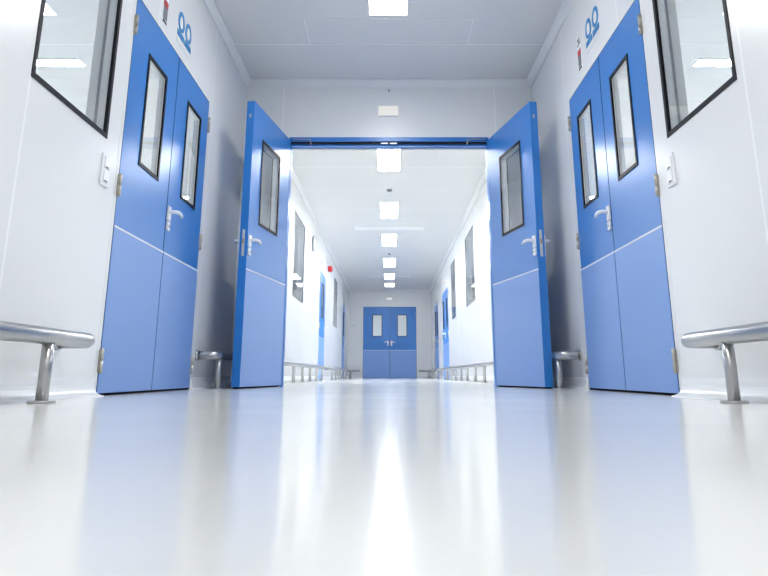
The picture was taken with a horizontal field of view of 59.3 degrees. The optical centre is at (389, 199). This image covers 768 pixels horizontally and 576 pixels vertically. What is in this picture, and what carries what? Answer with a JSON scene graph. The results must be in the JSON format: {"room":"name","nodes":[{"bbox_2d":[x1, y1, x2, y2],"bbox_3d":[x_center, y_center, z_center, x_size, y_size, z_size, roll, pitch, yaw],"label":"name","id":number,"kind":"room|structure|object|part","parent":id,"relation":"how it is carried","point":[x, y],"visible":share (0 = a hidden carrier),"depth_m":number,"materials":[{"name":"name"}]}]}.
{"room":"hospital corridor","nodes":[
{"label":"hospital corridor","id":0,"kind":"room"},
{"bbox_2d":[0,0,348,384],"bbox_3d":[-1.460,1.081,9.535,0.100,2.900,27.000,0,-15,0],"label":"wall","id":1,"kind":"structure","parent":0,"point":[55,211],"depth_m":3.15,"materials":[{"name":"white paint"}]},
{"bbox_2d":[31,0,122,138],"bbox_3d":[-1.460,-1.008,3.158,0.108,1.265,0.731,0,-15,0],"label":"window","id":2,"kind":"structure","parent":1,"relation":"in","point":[98,108],"depth_m":3.40,"materials":[{"name":"black"}]},
{"bbox_2d":[99,152,110,187],"bbox_3d":[-1.402,-0.145,3.326,0.016,0.159,0.094,0,-15,0],"label":"light switch","id":3,"kind":"object","parent":1,"relation":"attached to","point":[106,160],"visible":1,"depth_m":3.31,"materials":[{"name":"white plastic"}]},
{"bbox_2d":[96,0,178,395],"bbox_3d":[-1.421,-0.011,3.861,0.064,2.158,0.786,0,-15,0],"label":"door","id":4,"kind":"structure","parent":1,"relation":"in","point":[126,352],"depth_m":3.77,"materials":[{"name":"blue metal"}]},
{"bbox_2d":[94,0,210,390],"bbox_3d":[-1.461,0.078,4.244,0.105,2.180,1.613,0,-15,0],"label":"trim","id":5,"kind":"structure","parent":1,"relation":"attached to","point":[135,1],"depth_m":3.58,"materials":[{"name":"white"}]},
{"bbox_2d":[162,0,168,27],"bbox_3d":[-1.407,-1.224,4.234,0.006,0.265,0.084,0,-15,0],"label":"notice sign","id":6,"kind":"object","parent":1,"relation":"attached to","point":[165,2],"visible":1,"depth_m":4.22,"materials":[{"name":"white plastic"}]},
{"bbox_3d":[-1.405,-1.167,4.219,0.002,0.084,0.072,0,-15,0],"label":"grey panel","id":7,"kind":"part","parent":6,"relation":"part of","materials":[{"name":"grey plastic"}]},
{"bbox_2d":[0,376,347,403],"bbox_3d":[-1.379,2.444,9.181,0.062,0.085,27.000,0,-15,0],"label":"baseboard","id":8,"kind":"structure","parent":1,"relation":"attached to","point":[12,391],"depth_m":2.89,"materials":[{"name":"white"}]},
{"bbox_2d":[151,57,210,391],"bbox_3d":[-1.396,0.187,4.623,0.114,2.158,0.786,0,-15,0],"label":"door","id":9,"kind":"structure","parent":1,"relation":"in","point":[173,363],"depth_m":4.54,"materials":[{"name":"blue metal"}]},
{"bbox_3d":[-1.401,0.165,4.257,0.013,0.058,0.048,0,-15,0],"label":"lock plate","id":10,"kind":"part","parent":9,"relation":"part of","materials":[{"name":"white plastic"}]},
{"bbox_3d":[-1.401,0.086,4.277,0.013,0.095,0.054,0,-15,0],"label":"handle","id":11,"kind":"part","parent":9,"relation":"part of","materials":[{"name":"white plastic"}]},
{"bbox_3d":[-1.369,0.093,4.335,0.060,0.031,0.140,0,-15,0],"label":"lever","id":12,"kind":"part","parent":9,"relation":"part of","materials":[{"name":"white plastic"}]},
{"bbox_2d":[176,12,191,60],"bbox_3d":[-1.408,-1.132,4.623,0.004,0.243,0.310,0,-15,0],"label":"door sign","id":13,"kind":"object","parent":1,"relation":"attached to","point":[183,44],"visible":1,"depth_m":4.60,"materials":[{"name":"blue plastic"}]},
{"bbox_2d":[203,0,250,86],"bbox_3d":[-1.385,-2.412,1.727,0.050,0.066,10.130,0,-15,0],"label":"trim","id":14,"kind":"structure","parent":1,"relation":"attached to","point":[211,6],"depth_m":5.72,"materials":[{"name":"white"}]},
{"bbox_2d":[292,210,304,303],"bbox_3d":[-1.460,0.916,10.466,0.108,1.270,1.200,0,-15,0],"label":"window","id":15,"kind":"structure","parent":1,"relation":"in","point":[301,235],"depth_m":10.99,"materials":[{"name":"grey glass"}]},
{"bbox_2d":[312,236,314,251],"bbox_3d":[-1.393,0.802,12.314,0.034,0.280,0.280,0,-15,0],"label":"wall clock","id":16,"kind":"object","parent":1,"relation":"attached to","point":[313,237],"visible":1,"depth_m":12.22,"materials":[{"name":"grey metal"}]},
{"bbox_2d":[291,168,349,291],"bbox_3d":[-1.385,0.999,14.851,0.050,0.066,16.750,0,-15,0],"label":"trim","id":17,"kind":"structure","parent":1,"relation":"attached to","point":[294,177],"depth_m":12.38,"materials":[{"name":"white"}]},
{"bbox_2d":[318,269,325,374],"bbox_3d":[-1.461,2.596,13.930,0.105,2.180,1.238,0,-15,0],"label":"trim","id":18,"kind":"structure","parent":1,"relation":"attached to","point":[320,269],"depth_m":13.47,"materials":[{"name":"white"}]},
{"bbox_2d":[318,270,326,379],"bbox_3d":[-1.396,2.604,13.920,0.114,2.158,1.184,0,-15,0],"label":"door","id":19,"kind":"structure","parent":1,"relation":"in","point":[322,326],"depth_m":13.86,"materials":[{"name":"blue metal"}]},
{"bbox_2d":[333,277,337,328],"bbox_3d":[-1.460,2.663,17.389,0.108,1.230,1.100,0,-15,0],"label":"window","id":20,"kind":"structure","parent":1,"relation":"in","point":[335,280],"depth_m":17.49,"materials":[{"name":"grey glass"}]},
{"bbox_2d":[341,305,346,377],"bbox_3d":[-1.396,4.264,20.308,0.114,2.158,1.184,0,-15,0],"label":"door","id":21,"kind":"structure","parent":1,"relation":"in","point":[343,308],"depth_m":20.38,"materials":[{"name":"blue metal"}]},
{"bbox_3d":[-1.431,4.263,20.316,0.045,2.140,1.158,0,-15,0],"label":"panel","id":22,"kind":"part","parent":21,"relation":"part of","materials":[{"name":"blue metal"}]},
{"bbox_2d":[230,87,531,386],"bbox_3d":[-0.010,0.249,6.331,2.800,2.900,0.120,0,-15,0],"label":"wall","id":23,"kind":"structure","parent":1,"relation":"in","point":[297,111],"depth_m":6.55,"materials":[{"name":"white paint"}]},
{"bbox_2d":[231,101,289,388],"bbox_3d":[-1.064,0.409,5.717,0.203,2.278,0.992,-2,-15,9],"label":"door","id":24,"kind":"structure","parent":23,"relation":"in","point":[259,308],"depth_m":5.52,"materials":[{"name":"blue metal"}]},
{"bbox_3d":[-1.097,0.323,5.276,0.013,0.095,0.054,-2,-15,9],"label":"handle","id":25,"kind":"part","parent":24,"relation":"part of","materials":[{"name":"white plastic"}]},
{"bbox_3d":[-1.055,0.328,5.328,0.060,0.031,0.140,-2,-15,9],"label":"lever","id":26,"kind":"part","parent":24,"relation":"part of","materials":[{"name":"white plastic"}]},
{"bbox_2d":[378,106,398,116],"bbox_3d":[-0.015,-0.863,6.545,0.204,0.110,0.025,0,-15,0],"label":"wall lamp","id":27,"kind":"object","parent":23,"relation":"attached to","point":[383,111],"visible":1,"depth_m":6.53,"materials":[{"name":"white plastic"}]},
{"bbox_2d":[280,137,497,386],"bbox_3d":[-0.010,0.530,6.244,1.910,2.312,0.176,0,-15,0],"label":"door frame","id":28,"kind":"structure","parent":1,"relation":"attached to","point":[296,143],"depth_m":6.48,"materials":[{"name":"blue metal"}]},
{"bbox_2d":[248,79,529,86],"bbox_3d":[-0.010,-1.144,6.605,2.800,0.066,0.050,0,-15,0],"label":"trim","id":29,"kind":"structure","parent":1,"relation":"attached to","point":[254,82],"depth_m":6.60,"materials":[{"name":"white"}]},
{"bbox_2d":[293,290,431,377],"bbox_3d":[-0.010,4.490,22.649,9.400,2.900,0.100,0,-15,0],"label":"wall","id":30,"kind":"structure","parent":0,"point":[356,300],"depth_m":22.72,"materials":[{"name":"white paint"}]},
{"bbox_2d":[362,307,389,377],"bbox_3d":[-0.465,4.745,22.516,0.908,2.338,0.114,0,-15,0],"label":"door","id":31,"kind":"structure","parent":30,"relation":"in","point":[376,349],"depth_m":22.49,"materials":[{"name":"blue metal"}]},
{"bbox_3d":[-0.458,4.751,22.550,0.883,2.320,0.045,0,-15,0],"label":"panel","id":32,"kind":"part","parent":31,"relation":"part of","materials":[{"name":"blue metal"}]},
{"bbox_2d":[349,290,429,291],"bbox_3d":[-0.010,3.100,22.933,2.800,0.066,0.050,0,-15,0],"label":"trim","id":33,"kind":"structure","parent":30,"relation":"attached to","point":[350,290],"depth_m":22.93,"materials":[{"name":"white"}]},
{"bbox_2d":[347,376,431,377],"bbox_3d":[-0.010,5.832,22.216,2.800,0.085,0.062,0,-15,0],"label":"baseboard","id":34,"kind":"structure","parent":30,"relation":"attached to","point":[347,376],"depth_m":22.23,"materials":[{"name":"white"}]},
{"bbox_2d":[362,306,417,377],"bbox_3d":[-0.010,4.751,22.581,1.858,2.362,0.108,0,-15,0],"label":"door frame","id":35,"kind":"structure","parent":30,"relation":"attached to","point":[362,306],"depth_m":22.64,"materials":[{"name":"white"}]},
{"bbox_2d":[390,307,416,377],"bbox_3d":[0.445,4.745,22.516,0.908,2.338,0.114,0,-15,0],"label":"door","id":36,"kind":"structure","parent":30,"relation":"in","point":[403,349],"depth_m":22.49,"materials":[{"name":"blue metal"}]},
{"bbox_2d":[0,378,767,575],"bbox_3d":[-0.010,3.036,11.093,9.400,0.100,31.200,0,-15,0],"label":"floor","id":37,"kind":"structure","parent":0,"point":[349,476],"depth_m":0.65,"materials":[{"name":"white"}]},
{"bbox_2d":[0,321,94,403],"bbox_3d":[-1.311,0.294,1.289,0.196,0.276,3.243,0,-15,0],"label":"guard rail","id":38,"kind":"object","parent":37,"relation":"on","point":[51,339],"visible":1,"depth_m":2.44,"materials":[{"name":"silver metal"}]},
{"bbox_3d":[-1.260,0.627,2.462,0.043,0.214,0.043,0,-15,0],"label":"post","id":39,"kind":"part","parent":38,"relation":"part of","materials":[{"name":"silver metal"}]},
{"bbox_2d":[195,350,232,388],"bbox_3d":[-1.311,1.351,5.358,0.196,0.276,1.068,0,-15,0],"label":"guard rail","id":40,"kind":"object","parent":37,"relation":"on","point":[218,356],"visible":0.77,"depth_m":4.91,"materials":[{"name":"silver metal"}]},
{"bbox_3d":[-1.260,1.270,4.939,0.043,0.214,0.043,0,-15,0],"label":"post","id":41,"kind":"part","parent":40,"relation":"part of","materials":[{"name":"silver metal"}]},
{"bbox_2d":[284,360,324,383],"bbox_3d":[-1.311,2.427,9.495,0.196,0.276,6.876,0,-15,0],"label":"guard rail","id":42,"kind":"object","parent":37,"relation":"on","point":[286,363],"visible":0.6,"depth_m":9.73,"materials":[{"name":"silver metal"}]},
{"bbox_3d":[-1.260,2.277,8.811,0.043,0.214,0.043,0,-15,0],"label":"post","id":43,"kind":"part","parent":42,"relation":"part of","materials":[{"name":"silver metal"}]},
{"bbox_3d":[-1.260,2.516,9.730,0.043,0.214,0.043,0,-15,0],"label":"post","id":44,"kind":"part","parent":42,"relation":"part of","materials":[{"name":"silver metal"}]},
{"bbox_3d":[-1.260,2.755,10.649,0.043,0.214,0.043,0,-15,0],"label":"post","id":45,"kind":"part","parent":42,"relation":"part of","materials":[{"name":"silver metal"}]},
{"bbox_3d":[-1.260,2.994,11.569,0.043,0.214,0.043,0,-15,0],"label":"post","id":46,"kind":"part","parent":42,"relation":"part of","materials":[{"name":"silver metal"}]},
{"bbox_2d":[324,367,346,379],"bbox_3d":[-1.311,4.351,16.899,0.196,0.276,5.076,0,-15,0],"label":"guard rail","id":47,"kind":"object","parent":37,"relation":"on","point":[326,368],"visible":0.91,"depth_m":15.61,"materials":[{"name":"silver metal"}]},
{"bbox_2d":[346,370,359,377],"bbox_3d":[-1.258,5.555,21.530,0.303,0.276,1.380,-3,-15,12],"label":"guard rail","id":48,"kind":"object","parent":37,"relation":"on","point":[349,371],"visible":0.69,"depth_m":21.68,"materials":[{"name":"silver metal"}]},
{"bbox_2d":[419,369,433,377],"bbox_3d":[1.239,5.519,21.392,0.305,0.276,1.649,3,-15,-10],"label":"guard rail","id":49,"kind":"object","parent":37,"relation":"on","point":[430,370],"visible":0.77,"depth_m":21.17,"materials":[{"name":"silver metal"}]},
{"bbox_2d":[434,368,442,378],"bbox_3d":[1.291,4.691,18.205,0.196,0.276,1.276,0,-15,0],"label":"guard rail","id":50,"kind":"object","parent":37,"relation":"on","point":[437,369],"visible":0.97,"depth_m":17.79,"materials":[{"name":"silver metal"}]},
{"bbox_2d":[443,361,493,383],"bbox_3d":[1.291,2.766,10.801,0.196,0.276,9.576,0,-15,0],"label":"guard rail","id":51,"kind":"object","parent":37,"relation":"on","point":[483,365],"visible":0.57,"depth_m":10.70,"materials":[{"name":"silver metal"}]},
{"bbox_3d":[1.240,2.788,10.775,0.043,0.214,0.043,0,-15,0],"label":"post","id":52,"kind":"part","parent":51,"relation":"part of","materials":[{"name":"silver metal"}]},
{"bbox_3d":[1.240,2.538,9.817,0.043,0.214,0.043,0,-15,0],"label":"post","id":53,"kind":"part","parent":51,"relation":"part of","materials":[{"name":"silver metal"}]},
{"bbox_3d":[1.240,2.289,8.859,0.043,0.214,0.043,0,-15,0],"label":"post","id":54,"kind":"part","parent":51,"relation":"part of","materials":[{"name":"silver metal"}]},
{"bbox_2d":[551,350,581,388],"bbox_3d":[1.291,1.351,5.358,0.196,0.276,1.068,0,-15,0],"label":"guard rail","id":55,"kind":"object","parent":37,"relation":"on","point":[557,356],"visible":0.69,"depth_m":4.90,"materials":[{"name":"silver metal"}]},
{"bbox_3d":[1.240,1.270,4.939,0.043,0.214,0.043,0,-15,0],"label":"post","id":56,"kind":"part","parent":55,"relation":"part of","materials":[{"name":"silver metal"}]},
{"bbox_2d":[681,321,767,403],"bbox_3d":[1.291,0.293,1.287,0.196,0.276,3.238,0,-15,0],"label":"guard rail","id":57,"kind":"object","parent":37,"relation":"on","point":[724,339],"visible":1,"depth_m":2.43,"materials":[{"name":"silver metal"}]},
{"bbox_3d":[1.240,0.624,2.452,0.043,0.214,0.043,0,-15,0],"label":"post","id":58,"kind":"part","parent":57,"relation":"part of","materials":[{"name":"silver metal"}]},
{"bbox_2d":[36,0,731,289],"bbox_3d":[-0.010,0.133,11.848,9.400,0.100,31.200,0,-15,0],"label":"ceiling","id":59,"kind":"structure","parent":0,"point":[344,190],"depth_m":6.36,"materials":[{"name":"white paint"}]},
{"bbox_2d":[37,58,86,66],"bbox_3d":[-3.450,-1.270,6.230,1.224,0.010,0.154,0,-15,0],"label":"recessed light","id":60,"kind":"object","parent":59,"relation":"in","point":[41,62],"visible":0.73,"depth_m":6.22,"materials":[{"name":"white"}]},
{"bbox_2d":[368,0,408,15],"bbox_3d":[-0.013,-1.631,4.844,0.317,0.010,1.179,0,-15,0],"label":"recessed light","id":61,"kind":"object","parent":59,"relation":"in","point":[375,7],"visible":1,"depth_m":5.29,"materials":[{"name":"white plastic"}]},
{"bbox_2d":[377,150,400,170],"bbox_3d":[-0.013,-0.559,8.967,0.317,0.010,1.179,0,-15,0],"label":"recessed light","id":62,"kind":"object","parent":59,"relation":"in","point":[387,160],"visible":0.58,"depth_m":9.07,"materials":[{"name":"white plastic"}]},
{"bbox_2d":[380,202,398,217],"bbox_3d":[-0.013,0.185,11.831,0.317,0.010,1.169,0,-15,0],"label":"recessed light","id":63,"kind":"object","parent":59,"relation":"in","point":[387,209],"visible":1,"depth_m":11.75,"materials":[{"name":"white plastic"}]},
{"bbox_2d":[354,226,424,229],"bbox_3d":[-0.010,0.553,13.232,1.360,0.016,0.310,0,-15,0],"label":"ceiling slot","id":64,"kind":"object","parent":59,"relation":"attached to","point":[356,227],"visible":1,"depth_m":13.15,"materials":[{"name":"white plastic"}]},
{"bbox_2d":[382,234,396,245],"bbox_3d":[-0.013,0.864,14.440,0.317,0.010,1.279,0,-15,0],"label":"recessed light","id":65,"kind":"object","parent":59,"relation":"in","point":[387,239],"visible":1,"depth_m":14.39,"materials":[{"name":"white plastic"}]},
{"bbox_2d":[383,258,395,266],"bbox_3d":[-0.013,1.611,17.314,0.317,0.010,1.319,0,-15,0],"label":"recessed light","id":66,"kind":"object","parent":59,"relation":"in","point":[387,262],"visible":1,"depth_m":17.27,"materials":[{"name":"white plastic"}]},
{"bbox_2d":[384,273,394,278],"bbox_3d":[-0.013,2.236,19.719,0.317,0.010,1.129,0,-15,0],"label":"recessed light","id":67,"kind":"object","parent":59,"relation":"in","point":[385,274],"visible":1,"depth_m":19.52,"materials":[{"name":"white plastic"}]},
{"bbox_2d":[368,276,410,276],"bbox_3d":[-0.010,2.252,19.769,1.240,0.016,0.160,0,-15,0],"label":"ceiling slot","id":68,"kind":"object","parent":59,"relation":"attached to","point":[368,276],"visible":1,"depth_m":19.69,"materials":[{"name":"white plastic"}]},
{"bbox_2d":[385,283,394,286],"bbox_3d":[-0.013,2.721,21.587,0.317,0.010,0.869,0,-15,0],"label":"recessed light","id":69,"kind":"object","parent":59,"relation":"in","point":[386,284],"visible":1,"depth_m":21.46,"materials":[{"name":"white plastic"}]},
{"bbox_2d":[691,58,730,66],"bbox_3d":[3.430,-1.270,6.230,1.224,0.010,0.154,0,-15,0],"label":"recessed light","id":70,"kind":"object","parent":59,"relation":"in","point":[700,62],"visible":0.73,"depth_m":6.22,"materials":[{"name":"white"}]},
{"bbox_2d":[373,315,405,335],"bbox_3d":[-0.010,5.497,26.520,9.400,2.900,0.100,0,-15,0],"label":"window","id":71,"kind":"structure","parent":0,"point":[377,319],"depth_m":26.61,"materials":[{"name":"white"}]},
{"bbox_2d":[431,0,767,379],"bbox_3d":[1.440,1.081,9.535,0.100,2.900,27.000,0,-15,0],"label":"wall","id":72,"kind":"structure","parent":0,"point":[716,211],"depth_m":3.15,"materials":[{"name":"white paint"}]},
{"bbox_2d":[434,305,436,368],"bbox_3d":[1.376,4.273,20.341,0.114,2.158,0.784,0,-15,0],"label":"door","id":73,"kind":"structure","parent":72,"relation":"in","point":[435,340],"depth_m":20.53,"materials":[{"name":"blue metal"}]},
{"bbox_3d":[1.411,4.268,20.335,0.045,2.140,0.758,0,-15,0],"label":"panel","id":74,"kind":"part","parent":73,"relation":"part of","materials":[{"name":"blue metal"}]},
{"bbox_2d":[436,302,438,377],"bbox_3d":[1.401,4.076,19.582,0.064,2.158,0.784,0,-15,0],"label":"door","id":75,"kind":"structure","parent":72,"relation":"in","point":[437,302],"depth_m":19.67,"materials":[{"name":"blue metal"}]},
{"bbox_3d":[1.411,4.074,19.590,0.045,2.140,0.758,0,-15,0],"label":"panel","id":76,"kind":"part","parent":75,"relation":"part of","materials":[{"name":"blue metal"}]},
{"bbox_2d":[442,292,445,378],"bbox_3d":[1.376,3.463,17.225,0.114,2.158,0.904,0,-15,0],"label":"door","id":77,"kind":"structure","parent":72,"relation":"in","point":[443,295],"depth_m":17.17,"materials":[{"name":"blue metal"}]},
{"bbox_3d":[1.411,3.458,17.219,0.045,2.140,0.878,0,-15,0],"label":"panel","id":78,"kind":"part","parent":77,"relation":"part of","materials":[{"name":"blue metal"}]},
{"bbox_2d":[445,287,449,378],"bbox_3d":[1.401,3.235,16.350,0.064,2.158,0.904,0,-15,0],"label":"door","id":79,"kind":"structure","parent":72,"relation":"in","point":[446,290],"depth_m":16.27,"materials":[{"name":"blue metal"}]},
{"bbox_2d":[451,258,455,319],"bbox_3d":[1.440,1.968,14.775,0.108,1.260,0.930,0,-15,0],"label":"window","id":80,"kind":"structure","parent":72,"relation":"in","point":[453,292],"depth_m":14.79,"materials":[{"name":"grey glass"}]},
{"bbox_2d":[429,169,485,291],"bbox_3d":[1.365,0.999,14.851,0.050,0.066,16.750,0,-15,0],"label":"trim","id":81,"kind":"structure","parent":72,"relation":"attached to","point":[483,179],"depth_m":12.48,"materials":[{"name":"white"}]},
{"bbox_2d":[465,224,474,307],"bbox_3d":[1.440,1.177,11.752,0.108,1.270,1.280,0,-15,0],"label":"window","id":82,"kind":"structure","parent":72,"relation":"in","point":[469,243],"depth_m":11.82,"materials":[{"name":"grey glass"}]},
{"bbox_2d":[488,101,552,388],"bbox_3d":[1.072,0.411,5.724,0.203,2.278,0.992,3,-15,-12],"label":"door","id":83,"kind":"structure","parent":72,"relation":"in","point":[520,287],"depth_m":5.54,"materials":[{"name":"blue metal"}]},
{"bbox_3d":[1.087,0.330,5.335,0.060,0.031,0.140,3,-15,-12],"label":"lever","id":84,"kind":"part","parent":83,"relation":"part of","materials":[{"name":"white plastic"}]},
{"bbox_3d":[1.131,0.326,5.286,0.013,0.095,0.054,3,-15,-12],"label":"handle","id":85,"kind":"part","parent":83,"relation":"part of","materials":[{"name":"white plastic"}]},
{"bbox_2d":[527,0,573,86],"bbox_3d":[1.365,-2.412,1.727,0.050,0.066,10.130,0,-15,0],"label":"trim","id":86,"kind":"structure","parent":72,"relation":"attached to","point":[566,5],"depth_m":5.73,"materials":[{"name":"white"}]},
{"bbox_2d":[577,34,582,72],"bbox_3d":[1.387,-1.073,4.934,0.006,0.265,0.084,0,-15,0],"label":"notice sign","id":87,"kind":"object","parent":72,"relation":"attached to","point":[579,51],"visible":1,"depth_m":4.92,"materials":[{"name":"white plastic"}]},
{"bbox_3d":[1.385,-1.016,4.919,0.002,0.084,0.072,0,-15,0],"label":"grey panel","id":88,"kind":"part","parent":87,"relation":"part of","materials":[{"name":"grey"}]},
{"bbox_2d":[585,6,599,54],"bbox_3d":[1.388,-1.175,4.635,0.004,0.243,0.310,0,-15,0],"label":"door sign","id":89,"kind":"object","parent":72,"relation":"attached to","point":[590,42],"visible":1,"depth_m":4.62,"materials":[{"name":"blue plastic"}]},
{"bbox_2d":[567,57,626,391],"bbox_3d":[1.376,0.181,4.601,0.114,2.158,0.771,0,-15,0],"label":"door","id":90,"kind":"structure","parent":72,"relation":"in","point":[604,361],"depth_m":4.51,"materials":[{"name":"blue metal"}]},
{"bbox_3d":[1.349,0.089,4.320,0.060,0.031,0.140,0,-15,0],"label":"lever","id":91,"kind":"part","parent":90,"relation":"part of","materials":[{"name":"white plastic"}]},
{"bbox_3d":[1.381,0.083,4.263,0.013,0.095,0.054,0,-15,0],"label":"handle","id":92,"kind":"part","parent":90,"relation":"part of","materials":[{"name":"white plastic"}]},
{"bbox_3d":[1.381,0.162,4.242,0.013,0.058,0.048,0,-15,0],"label":"lock plate","id":93,"kind":"part","parent":90,"relation":"part of","materials":[{"name":"white plastic"}]},
{"bbox_2d":[432,376,767,403],"bbox_3d":[1.359,2.444,9.181,0.062,0.085,27.000,0,-15,0],"label":"baseboard","id":94,"kind":"structure","parent":72,"relation":"attached to","point":[751,390],"depth_m":2.92,"materials":[{"name":"white"}]},
{"bbox_2d":[568,0,681,389],"bbox_3d":[1.441,0.074,4.230,0.105,2.180,1.583,0,-15,0],"label":"door frame","id":95,"kind":"structure","parent":72,"relation":"attached to","point":[632,1],"depth_m":3.58,"materials":[{"name":"blue metal"}]},
{"bbox_2d":[598,0,679,395],"bbox_3d":[1.401,-0.013,3.854,0.064,2.158,0.771,0,-15,0],"label":"door","id":96,"kind":"structure","parent":72,"relation":"in","point":[648,341],"depth_m":3.78,"materials":[{"name":"blue metal"}]},
{"bbox_2d":[665,152,676,187],"bbox_3d":[1.382,-0.145,3.326,0.016,0.159,0.094,0,-15,0],"label":"light switch","id":97,"kind":"object","parent":72,"relation":"attached to","point":[669,160],"visible":1,"depth_m":3.30,"materials":[{"name":"white plastic"}]},
{"bbox_2d":[652,0,736,137],"bbox_3d":[1.440,-1.008,3.194,0.108,1.265,0.695,0,-15,0],"label":"window frame","id":98,"kind":"structure","parent":72,"relation":"in","point":[675,104],"depth_m":3.42,"materials":[{"name":"black metal"}]}
]}

